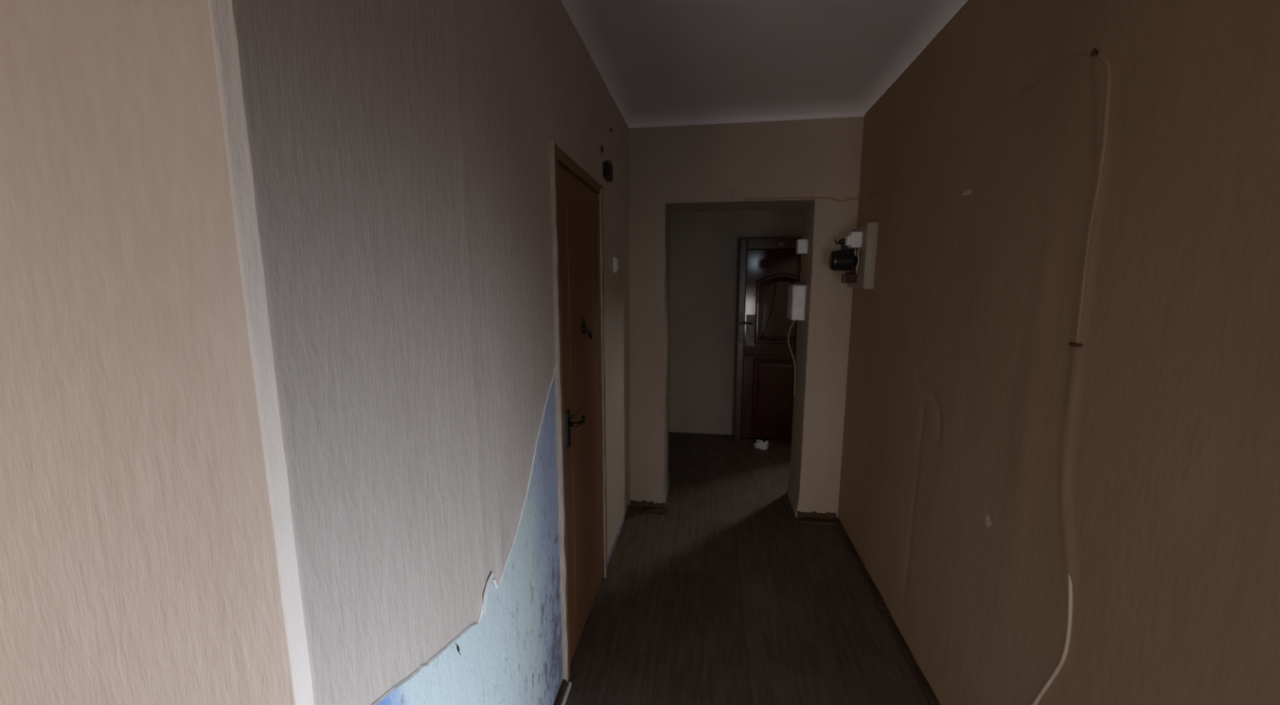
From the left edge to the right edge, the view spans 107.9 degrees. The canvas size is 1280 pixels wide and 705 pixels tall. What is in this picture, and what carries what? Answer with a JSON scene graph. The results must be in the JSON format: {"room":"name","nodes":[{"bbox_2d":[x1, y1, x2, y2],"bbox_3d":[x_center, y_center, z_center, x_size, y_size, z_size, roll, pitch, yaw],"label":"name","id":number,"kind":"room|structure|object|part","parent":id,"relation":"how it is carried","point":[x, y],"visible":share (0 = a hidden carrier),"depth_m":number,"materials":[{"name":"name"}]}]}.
{"room":"apartment hallway","nodes":[
{"label":"apartment hallway","id":0,"kind":"room"},
{"bbox_2d":[0,0,630,704],"bbox_3d":[-1.277,-0.048,2.060,2.064,2.695,2.679,1,8,8],"label":"wall","id":1,"kind":"structure","parent":0,"point":[277,360],"depth_m":0.67,"materials":[{"name":"beige paper"}]},
{"bbox_2d":[553,680,567,704],"bbox_3d":[-0.372,1.396,1.379,0.019,0.035,0.985,1,8,8],"label":"baseboard","id":2,"kind":"structure","parent":1,"relation":"attached to","point":[564,684],"depth_m":1.80,"materials":[{"name":"brown wood"}]},
{"bbox_2d":[560,681,571,704],"bbox_3d":[-0.355,1.402,1.385,0.014,0.022,1.000,1,8,8],"label":"trim","id":3,"kind":"structure","parent":1,"relation":"attached to","point":[569,685],"depth_m":1.82,"materials":[{"name":"white plastic"}]},
{"bbox_2d":[549,140,607,684],"bbox_3d":[-0.251,0.260,2.086,0.115,2.078,0.753,1,8,8],"label":"door","id":4,"kind":"structure","parent":1,"relation":"in","point":[576,197],"depth_m":1.99,"materials":[{"name":"brown wood"}]},
{"bbox_3d":[-0.284,0.304,1.845,0.008,0.150,0.038,1,8,8],"label":"lock plate","id":5,"kind":"part","parent":4,"relation":"part of","materials":[{"name":"metal"}]},
{"bbox_3d":[-0.249,0.279,1.888,0.051,0.025,0.119,1,8,8],"label":"handle","id":6,"kind":"part","parent":4,"relation":"part of","materials":[{"name":"metal"}]},
{"bbox_3d":[-0.249,0.267,2.096,0.003,1.700,0.394,1,8,8],"label":"moulding","id":7,"kind":"part","parent":4,"relation":"part of","materials":[{"name":"brown wood"}]},
{"bbox_2d":[602,160,613,182],"bbox_3d":[-0.161,-0.929,2.374,0.038,0.097,0.099,1,8,8],"label":"junction box","id":8,"kind":"object","parent":1,"relation":"attached to","point":[607,166],"visible":1,"depth_m":2.33,"materials":[{"name":"black plastic"}]},
{"bbox_2d":[613,257,619,272],"bbox_3d":[-0.134,-0.500,2.661,0.024,0.083,0.080,1,8,8],"label":"light switch","id":9,"kind":"object","parent":1,"relation":"attached to","point":[615,260],"visible":1,"depth_m":2.63,"materials":[{"name":"white plastic"}]},
{"bbox_2d":[668,209,803,435],"bbox_3d":[0.780,-0.470,4.923,2.470,2.695,0.200,1,8,8],"label":"wall","id":10,"kind":"structure","parent":0,"point":[704,245],"depth_m":4.84,"materials":[{"name":"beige paint"}]},
{"bbox_2d":[733,237,801,444],"bbox_3d":[1.391,-0.097,4.672,0.832,2.030,0.317,1,8,8],"label":"door","id":11,"kind":"structure","parent":10,"relation":"in","point":[764,368],"depth_m":4.59,"materials":[{"name":"brown wood"}]},
{"bbox_3d":[0.989,-0.240,4.575,0.044,0.300,0.004,1,8,8],"label":"strike plate","id":12,"kind":"part","parent":11,"relation":"part of","materials":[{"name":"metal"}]},
{"bbox_3d":[1.039,-0.284,4.566,0.122,0.025,0.058,1,8,8],"label":"handle","id":13,"kind":"part","parent":11,"relation":"part of","materials":[{"name":"metal"}]},
{"bbox_3d":[1.090,-0.218,4.598,0.085,0.310,0.006,1,8,8],"label":"lock plate","id":14,"kind":"part","parent":11,"relation":"part of","materials":[{"name":"metal"}]},
{"bbox_3d":[1.376,-0.009,4.583,0.654,0.090,0.010,1,8,8],"label":"rail moulding","id":15,"kind":"part","parent":11,"relation":"part of","materials":[{"name":"brown wood"}]},
{"bbox_3d":[1.375,0.432,4.646,0.494,0.730,0.014,1,8,8],"label":"panel","id":16,"kind":"part","parent":11,"relation":"part of","materials":[{"name":"brown wood"}]},
{"bbox_3d":[1.375,-0.424,4.520,0.494,0.680,0.014,1,8,8],"label":"panel","id":17,"kind":"part","parent":11,"relation":"part of","materials":[{"name":"brown wood"}]},
{"bbox_3d":[1.335,-1.024,4.406,0.055,0.030,0.006,1,8,8],"label":"number plate","id":18,"kind":"part","parent":11,"relation":"part of","materials":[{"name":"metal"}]},
{"bbox_2d":[564,431,928,704],"bbox_3d":[0.268,1.373,2.002,6.000,0.100,8.800,1,8,8],"label":"floor","id":19,"kind":"structure","parent":0,"point":[723,597],"depth_m":2.33,"materials":[{"name":"brown laminate"}]},
{"bbox_2d":[753,440,768,450],"bbox_3d":[1.193,0.895,4.578,0.148,0.092,0.144,1,8,8],"label":"crumpled paper","id":20,"kind":"object","parent":19,"relation":"on","point":[760,444],"visible":1,"depth_m":4.54,"materials":[{"name":"white paper"}]},
{"bbox_2d":[628,116,864,517],"bbox_3d":[0.671,-0.230,3.288,1.682,2.695,0.400,1,8,8],"label":"wall","id":21,"kind":"structure","parent":0,"point":[681,168],"depth_m":3.04,"materials":[{"name":"paint"}]},
{"bbox_2d":[630,500,666,514],"bbox_3d":[0.059,1.101,3.329,0.267,0.049,0.084,1,8,8],"label":"baseboard","id":22,"kind":"structure","parent":21,"relation":"attached to","point":[643,504],"depth_m":3.34,"materials":[{"name":"brown wood"}]},
{"bbox_2d":[786,284,806,396],"bbox_3d":[1.085,-0.073,3.268,0.092,0.792,0.202,1,8,8],"label":"box","id":23,"kind":"object","parent":21,"relation":"attached to","point":[797,293],"visible":1,"depth_m":3.15,"materials":[{"name":"white plastic"}]},
{"bbox_2d":[795,239,808,254],"bbox_3d":[1.100,-0.717,3.151,0.070,0.095,0.100,1,8,8],"label":"bell","id":24,"kind":"object","parent":21,"relation":"attached to","point":[802,246],"visible":0.91,"depth_m":3.12,"materials":[{"name":"white plastic"}]},
{"bbox_2d":[796,511,835,525],"bbox_3d":[1.204,1.122,3.163,0.252,0.056,0.074,1,8,8],"label":"baseboard","id":25,"kind":"structure","parent":21,"relation":"attached to","point":[827,516],"depth_m":3.17,"materials":[{"name":"brown wood"}]},
{"bbox_2d":[560,0,968,128],"bbox_3d":[0.268,-1.343,1.601,6.000,0.200,8.800,1,8,8],"label":"ceiling","id":26,"kind":"structure","parent":0,"point":[658,60],"depth_m":2.17,"materials":[{"name":"white paint"}]},
{"bbox_2d":[837,0,1279,704],"bbox_3d":[1.140,0.063,1.599,0.020,2.605,2.849,1,8,8],"label":"wall","id":27,"kind":"structure","parent":0,"point":[1139,464],"depth_m":1.14,"materials":[{"name":"beige paint"}]},
{"bbox_2d":[828,222,878,288],"bbox_3d":[1.223,-0.557,2.734,0.203,0.360,0.325,1,8,8],"label":"board","id":28,"kind":"object","parent":27,"relation":"attached to","point":[856,256],"visible":1,"depth_m":2.65,"materials":[{"name":"white plastic"}]},
{"bbox_2d":[844,231,862,248],"bbox_3d":[1.225,-0.646,2.677,0.080,0.088,0.070,1,8,8],"label":"socket","id":29,"kind":"object","parent":28,"relation":"attached to","point":[854,239],"depth_m":2.64,"materials":[{"name":"white plastic"}]},
{"bbox_3d":[1.271,-0.533,2.572,0.056,0.360,0.015,1,8,8],"label":"trim","id":30,"kind":"part","parent":28,"relation":"part of","materials":[{"name":"beige wood"}]},
{"bbox_2d":[833,517,940,704],"bbox_3d":[1.128,1.338,1.784,0.052,0.038,2.840,1,8,8],"label":"baseboard","id":31,"kind":"structure","parent":27,"relation":"attached to","point":[931,698],"depth_m":2.19,"materials":[{"name":"brown wood"}]},
{"bbox_2d":[744,50,1091,202],"bbox_3d":[0.876,-0.822,2.035,0.697,0.113,1.825,1,8,8],"label":"cable","id":32,"kind":"object","parent":27,"relation":"attached to","point":[1083,52],"visible":1,"depth_m":1.62,"materials":[{"name":"beige plastic"}]},
{"bbox_2d":[962,188,972,195],"bbox_3d":[1.163,-0.568,1.655,0.005,0.022,0.068,1,8,8],"label":"chip","id":33,"kind":"object","parent":27,"relation":"attached to","point":[968,192],"visible":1,"depth_m":1.65,"materials":[{"name":"grey paint"}]},
{"bbox_2d":[985,514,991,527],"bbox_3d":[1.112,0.536,1.483,0.007,0.042,0.035,1,8,8],"label":"chip","id":34,"kind":"object","parent":27,"relation":"attached to","point":[988,523],"visible":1,"depth_m":1.48,"materials":[{"name":"grey paint"}]},
{"bbox_2d":[1030,48,1111,704],"bbox_3d":[1.066,0.328,1.175,0.023,2.089,0.181,1,8,8],"label":"cable","id":35,"kind":"object","parent":27,"relation":"attached to","point":[1104,59],"visible":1,"depth_m":1.11,"materials":[{"name":"white plastic"}]}
]}

